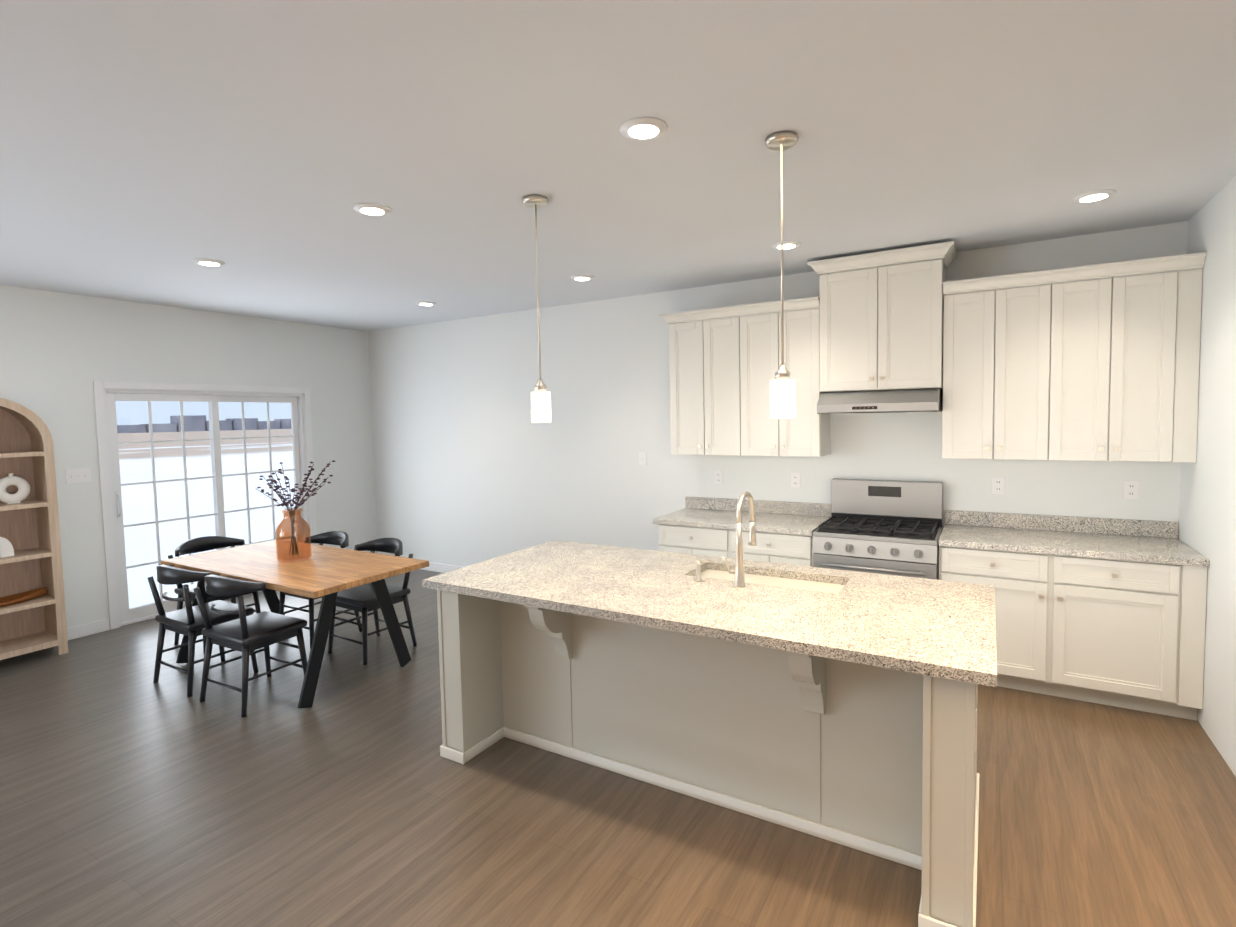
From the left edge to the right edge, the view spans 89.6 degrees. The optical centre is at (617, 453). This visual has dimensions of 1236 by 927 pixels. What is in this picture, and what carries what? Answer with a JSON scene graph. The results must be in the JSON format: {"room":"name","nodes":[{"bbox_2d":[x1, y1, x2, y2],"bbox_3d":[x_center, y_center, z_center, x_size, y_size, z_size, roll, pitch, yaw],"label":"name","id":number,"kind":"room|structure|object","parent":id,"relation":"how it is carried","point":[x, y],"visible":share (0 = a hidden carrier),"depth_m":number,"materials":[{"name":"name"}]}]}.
{"room":"kitchen","nodes":[
{"label":"kitchen","id":0,"kind":"room"},
{"bbox_2d":[0,285,377,627],"bbox_3d":[-5.130,0.181,4.082,0.150,2.810,8.200,1,4,31],"label":"wall","id":1,"kind":"structure","parent":0,"point":[60,353],"depth_m":5.51,"materials":[{"name":"white paint"}]},
{"bbox_2d":[65,468,91,483],"bbox_3d":[-4.424,0.183,5.107,0.015,0.118,0.165,1,4,31],"label":"light switch","id":2,"kind":"object","parent":1,"relation":"attached to","point":[81,475],"visible":1,"depth_m":5.11,"materials":[{"name":"white plastic"}]},
{"bbox_2d":[67,618,109,639],"bbox_3d":[-5.722,1.616,2.958,0.014,0.100,5.455,1,4,31],"label":"baseboard","id":3,"kind":"structure","parent":1,"relation":"attached to","point":[83,630],"depth_m":5.17,"materials":[{"name":"white"}]},
{"bbox_2d":[93,381,317,629],"bbox_3d":[-3.907,0.389,6.096,0.149,2.112,1.924,1,4,31],"label":"door","id":4,"kind":"structure","parent":1,"relation":"in","point":[107,394],"depth_m":5.76,"materials":[{"name":"white"}]},
{"bbox_2d":[0,569,1235,926],"bbox_3d":[-1.405,1.686,1.968,8.750,0.100,8.500,1,4,31],"label":"floor","id":5,"kind":"structure","parent":0,"point":[132,793],"depth_m":2.67,"materials":[{"name":"brown wood"}]},
{"bbox_2d":[0,398,68,659],"bbox_3d":[-4.595,0.571,4.485,0.360,1.964,0.778,1,4,31],"label":"bookcase","id":6,"kind":"object","parent":5,"relation":"on","point":[29,528],"visible":0.98,"depth_m":4.75,"materials":[{"name":"brown wood"}]},
{"bbox_2d":[0,537,13,557],"bbox_3d":[-4.598,0.646,4.462,0.149,0.235,0.359,1,4,31],"label":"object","id":7,"kind":"object","parent":6,"relation":"in","point":[6,548],"visible":1,"depth_m":4.55,"materials":[{"name":"white ceramic"}]},
{"bbox_2d":[0,473,29,503],"bbox_3d":[-4.498,0.258,4.621,0.060,0.226,0.206,1,4,31],"label":"vase","id":8,"kind":"object","parent":6,"relation":"in","point":[22,485],"visible":1,"depth_m":4.62,"materials":[{"name":"white ceramic"}]},
{"bbox_2d":[0,586,47,606],"bbox_3d":[-4.576,1.083,4.509,0.224,0.075,0.680,1,4,31],"label":"bowl","id":9,"kind":"object","parent":6,"relation":"in","point":[20,597],"visible":1,"depth_m":4.68,"materials":[{"name":"brown wood"}]},
{"bbox_2d":[147,565,257,696],"bbox_3d":[-2.824,1.124,4.236,0.520,0.820,0.462,1,4,31],"label":"chair","id":10,"kind":"object","parent":5,"relation":"on","point":[188,621],"visible":0.83,"depth_m":4.08,"materials":[{"name":"black paint"}]},
{"bbox_2d":[168,536,260,652],"bbox_3d":[-3.203,1.089,4.980,0.462,0.820,0.520,1,4,31],"label":"chair","id":11,"kind":"object","parent":5,"relation":"on","point":[200,544],"visible":0.31,"depth_m":5.00,"materials":[{"name":"black paint"}]},
{"bbox_2d":[193,574,307,716],"bbox_3d":[-2.312,1.131,3.942,0.520,0.820,0.462,1,4,29],"label":"chair","id":12,"kind":"object","parent":5,"relation":"on","point":[244,634],"visible":1,"depth_m":3.84,"materials":[{"name":"black paint"}]},
{"bbox_2d":[161,540,428,708],"bbox_3d":[-2.284,1.132,4.401,1.800,0.760,0.860,1,4,31],"label":"dining table","id":13,"kind":"object","parent":5,"relation":"on","point":[328,573],"visible":0.81,"depth_m":4.19,"materials":[{"name":"brown wood"}]},
{"bbox_2d":[255,460,334,561],"bbox_3d":[-2.237,0.401,4.422,0.550,0.692,0.520,1,4,31],"label":"vase","id":14,"kind":"object","parent":13,"relation":"on","point":[292,519],"visible":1,"depth_m":4.37,"materials":[{"name":"orange glass"}]},
{"bbox_2d":[279,531,361,647],"bbox_3d":[-2.431,1.069,5.052,0.520,0.820,0.462,1,4,31],"label":"chair","id":15,"kind":"object","parent":5,"relation":"on","point":[340,538],"visible":0.29,"depth_m":5.05,"materials":[{"name":"black paint"}]},
{"bbox_2d":[328,538,416,664],"bbox_3d":[-1.868,1.077,4.705,0.520,0.820,0.462,1,4,33],"label":"chair","id":16,"kind":"object","parent":5,"relation":"on","point":[362,599],"visible":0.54,"depth_m":4.66,"materials":[{"name":"black paint"}]},
{"bbox_2d":[658,524,735,558],"bbox_3d":[0.762,0.974,5.045,0.673,0.875,0.618,1,4,31],"label":"base cabinet","id":17,"kind":"object","parent":5,"relation":"on","point":[714,542],"depth_m":4.76,"materials":[{"name":"white paint"}]},
{"bbox_2d":[653,508,831,535],"bbox_3d":[0.968,0.522,4.877,1.237,0.039,0.642,1,4,31],"label":"countertop","id":18,"kind":"structure","parent":17,"relation":"on","point":[686,517],"depth_m":4.76,"materials":[{"name":"grey stone"}]},
{"bbox_2d":[437,591,979,926],"bbox_3d":[0.374,1.100,3.020,2.384,0.875,1.068,1,4,31],"label":"kitchen island","id":19,"kind":"object","parent":5,"relation":"on","point":[836,705],"depth_m":2.68,"materials":[{"name":"grey paint"}]},
{"bbox_2d":[422,540,996,686],"bbox_3d":[0.363,0.643,3.010,2.500,0.039,1.120,1,4,31],"label":"island countertop","id":20,"kind":"structure","parent":19,"relation":"on","point":[939,629],"depth_m":2.66,"materials":[{"name":"beige stone"}]},
{"bbox_2d":[690,491,756,586],"bbox_3d":[0.528,0.399,3.046,0.260,0.438,0.239,1,4,31],"label":"faucet","id":21,"kind":"object","parent":20,"relation":"on","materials":[{"name":"silver metal"}]},
{"bbox_2d":[706,567,841,590],"bbox_3d":[0.737,0.744,3.103,0.766,0.212,0.326,1,4,31],"label":"sink","id":22,"kind":"object","parent":20,"relation":"in","point":[711,572],"depth_m":3.14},
{"bbox_2d":[742,528,817,566],"bbox_3d":[1.220,0.981,4.772,0.685,0.875,0.618,1,4,31],"label":"base cabinet","id":23,"kind":"object","parent":5,"relation":"on","point":[772,547],"depth_m":4.44,"materials":[{"name":"white paint"}]},
{"bbox_2d":[812,478,943,579],"bbox_3d":[1.819,0.823,4.346,0.764,1.215,0.699,1,4,31],"label":"stove","id":24,"kind":"object","parent":5,"relation":"on","point":[891,527],"visible":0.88,"depth_m":4.26,"materials":[{"name":"grey metal"}]},
{"bbox_2d":[939,548,1188,718],"bbox_3d":[2.681,1.001,3.904,1.162,0.875,0.618,1,4,31],"label":"base cabinet","id":25,"kind":"object","parent":5,"relation":"on","point":[1109,611],"depth_m":3.56,"materials":[{"name":"white paint"}]},
{"bbox_2d":[938,524,1208,567],"bbox_3d":[2.707,0.546,3.842,1.259,0.039,0.642,1,4,31],"label":"countertop","id":26,"kind":"structure","parent":25,"relation":"on","point":[1091,545],"depth_m":3.71,"materials":[{"name":"grey stone"}]},
{"bbox_2d":[0,0,1235,330],"bbox_3d":[-1.465,-1.219,1.800,8.750,0.100,8.500,1,4,31],"label":"ceiling","id":27,"kind":"structure","parent":0,"point":[150,150],"depth_m":2.46,"materials":[{"name":"white paint"}]},
{"bbox_2d":[193,259,225,265],"bbox_3d":[-2.731,-1.273,4.160,0.184,0.013,0.184,1,4,31],"label":"recessed light","id":28,"kind":"object","parent":27,"relation":"in","point":[209,262],"visible":0.98,"depth_m":4.13,"materials":[{"name":"white plastic"}]},
{"bbox_2d":[353,203,390,215],"bbox_3d":[-1.259,-1.247,3.191,0.184,0.013,0.184,1,4,31],"label":"recessed light","id":29,"kind":"object","parent":27,"relation":"in","point":[373,209],"visible":1,"depth_m":3.17,"materials":[{"name":"white plastic"}]},
{"bbox_2d":[416,301,436,305],"bbox_3d":[-1.775,-1.385,5.763,0.184,0.013,0.184,1,4,31],"label":"recessed light","id":30,"kind":"object","parent":27,"relation":"in","point":[425,303],"visible":0.98,"depth_m":5.73,"materials":[{"name":"white plastic"}]},
{"bbox_2d":[523,195,550,422],"bbox_3d":[-0.399,-0.711,3.124,0.124,1.109,0.124,1,4,31],"label":"pendant light","id":31,"kind":"object","parent":27,"relation":"hanging from","point":[540,404],"visible":1,"depth_m":3.11,"materials":[{"name":"white glass"}]},
{"bbox_2d":[570,275,593,280],"bbox_3d":[-0.278,-1.362,4.838,0.184,0.013,0.184,1,4,31],"label":"recessed light","id":32,"kind":"object","parent":27,"relation":"in","point":[582,277],"visible":0.98,"depth_m":4.81,"materials":[{"name":"white plastic"}]},
{"bbox_2d":[619,117,667,139],"bbox_3d":[0.097,-1.226,2.361,0.184,0.013,0.184,1,4,31],"label":"recessed light","id":33,"kind":"object","parent":27,"relation":"in","point":[643,128],"visible":1,"depth_m":2.34,"materials":[{"name":"white plastic"}]},
{"bbox_2d":[765,131,797,418],"bbox_3d":[0.658,-0.696,2.496,0.124,1.109,0.124,1,4,31],"label":"pendant light","id":34,"kind":"object","parent":27,"relation":"hanging from","point":[782,395],"visible":1,"depth_m":2.48,"materials":[{"name":"white glass"}]},
{"bbox_2d":[772,241,800,248],"bbox_3d":[1.088,-1.343,4.025,0.184,0.013,0.184,1,4,31],"label":"recessed light","id":35,"kind":"object","parent":27,"relation":"in","point":[790,244],"visible":0.9,"depth_m":3.99,"materials":[{"name":"white plastic"}]},
{"bbox_2d":[1072,189,1115,202],"bbox_3d":[2.454,-1.324,3.212,0.184,0.013,0.184,1,4,31],"label":"recessed light","id":36,"kind":"object","parent":27,"relation":"in","point":[1095,195],"visible":1,"depth_m":3.19,"materials":[{"name":"white plastic"}]},
{"bbox_2d":[368,221,1187,566],"bbox_3d":[0.191,-0.025,5.766,7.570,2.810,0.150,1,4,31],"label":"wall","id":37,"kind":"structure","parent":0,"point":[472,463],"depth_m":5.85,"materials":[{"name":"white paint"}]},
{"bbox_2d":[421,562,462,572],"bbox_3d":[-1.159,1.313,6.568,4.159,0.100,0.014,1,4,31],"label":"baseboard","id":38,"kind":"structure","parent":37,"relation":"attached to","point":[437,567],"depth_m":7.07,"materials":[{"name":"white wood"}]},
{"bbox_2d":[639,452,646,464],"bbox_3d":[0.223,0.046,5.654,0.075,0.118,0.015,1,4,31],"label":"light switch","id":39,"kind":"object","parent":37,"relation":"attached to","point":[642,458],"visible":1,"depth_m":5.65,"materials":[{"name":"white plastic"}]},
{"bbox_2d":[667,305,750,455],"bbox_3d":[0.795,-0.565,5.075,0.661,1.142,0.347,1,4,31],"label":"upper cabinet","id":40,"kind":"object","parent":37,"relation":"attached to","point":[710,406],"depth_m":4.92,"materials":[{"name":"white paint"}]},
{"bbox_2d":[714,471,722,484],"bbox_3d":[0.855,0.204,5.293,0.075,0.118,0.009,1,4,31],"label":"electrical outlet","id":41,"kind":"object","parent":37,"relation":"attached to","point":[718,477],"visible":1,"depth_m":5.29,"materials":[{"name":"white plastic"}]},
{"bbox_2d":[747,297,829,456],"bbox_3d":[1.258,-0.558,4.799,0.662,1.142,0.347,1,4,31],"label":"upper cabinet","id":42,"kind":"object","parent":37,"relation":"attached to","point":[807,434],"depth_m":4.62,"materials":[{"name":"white paint"}]},
{"bbox_2d":[791,473,799,487],"bbox_3d":[1.413,0.212,4.960,0.075,0.118,0.009,1,4,31],"label":"electrical outlet","id":43,"kind":"object","parent":37,"relation":"attached to","point":[795,480],"visible":1,"depth_m":4.96,"materials":[{"name":"white plastic"}]},
{"bbox_2d":[817,388,942,413],"bbox_3d":[1.841,-0.362,4.370,0.755,0.156,0.509,1,4,31],"label":"range hood","id":44,"kind":"object","parent":37,"relation":"attached to","point":[905,400],"visible":0.98,"depth_m":4.18,"materials":[{"name":"silver metal"}]},
{"bbox_2d":[815,242,946,392],"bbox_3d":[1.863,-0.903,4.397,0.779,0.912,0.377,1,4,31],"label":"upper cabinet","id":45,"kind":"object","parent":37,"relation":"attached to","point":[878,328],"depth_m":4.22,"materials":[{"name":"white paint"}]},
{"bbox_2d":[685,496,1178,539],"bbox_3d":[1.999,0.446,4.618,3.272,0.100,0.022,1,4,31],"label":"backsplash","id":46,"kind":"structure","parent":37,"relation":"attached to","point":[1115,527],"depth_m":4.21,"materials":[{"name":"grey stone"}]},
{"bbox_2d":[992,477,1004,493],"bbox_3d":[2.599,0.219,4.254,0.075,0.118,0.009,1,4,31],"label":"electrical outlet","id":47,"kind":"object","parent":37,"relation":"attached to","point":[998,485],"visible":1,"depth_m":4.25,"materials":[{"name":"white plastic"}]},
{"bbox_2d":[942,281,1066,460],"bbox_3d":[2.493,-0.505,4.067,0.641,1.070,0.347,1,4,31],"label":"upper cabinet","id":48,"kind":"object","parent":37,"relation":"attached to","point":[1005,350],"depth_m":3.91,"materials":[{"name":"white paint"}]},
{"bbox_2d":[1063,265,1182,461],"bbox_3d":[2.939,-0.499,3.802,0.641,1.070,0.347,1,4,31],"label":"upper cabinet","id":49,"kind":"object","parent":37,"relation":"attached to","point":[1099,369],"depth_m":3.61,"materials":[{"name":"white paint"}]},
{"bbox_2d":[1123,480,1138,499],"bbox_3d":[3.209,0.227,3.891,0.075,0.118,0.009,1,4,31],"label":"electrical outlet","id":50,"kind":"object","parent":37,"relation":"attached to","point":[1131,489],"visible":1,"depth_m":3.89,"materials":[{"name":"white plastic"}]},
{"bbox_2d":[1178,176,1235,776],"bbox_3d":[3.488,0.082,2.753,1.180,2.810,1.960,1,4,31],"label":"wall","id":51,"kind":"structure","parent":0,"point":[1207,514],"depth_m":3.16,"materials":[{"name":"white paint"}]},
{"label":"outside","id":52,"kind":"structure","parent":0,"visible":0},
{"bbox_2d":[117,429,296,607],"bbox_3d":[-174.881,-0.874,109.937,399.840,0.180,600.000,1,4,31],"label":"ground","id":53,"kind":"structure","parent":52,"point":[237,488],"depth_m":17.29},
{"bbox_2d":[117,415,290,432],"bbox_3d":[-197.132,-4.675,134.882,4.000,5.785,540.500,1,4,31],"label":"buildings","id":54,"kind":"structure","parent":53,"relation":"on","point":[236,421],"depth_m":216.95}
]}

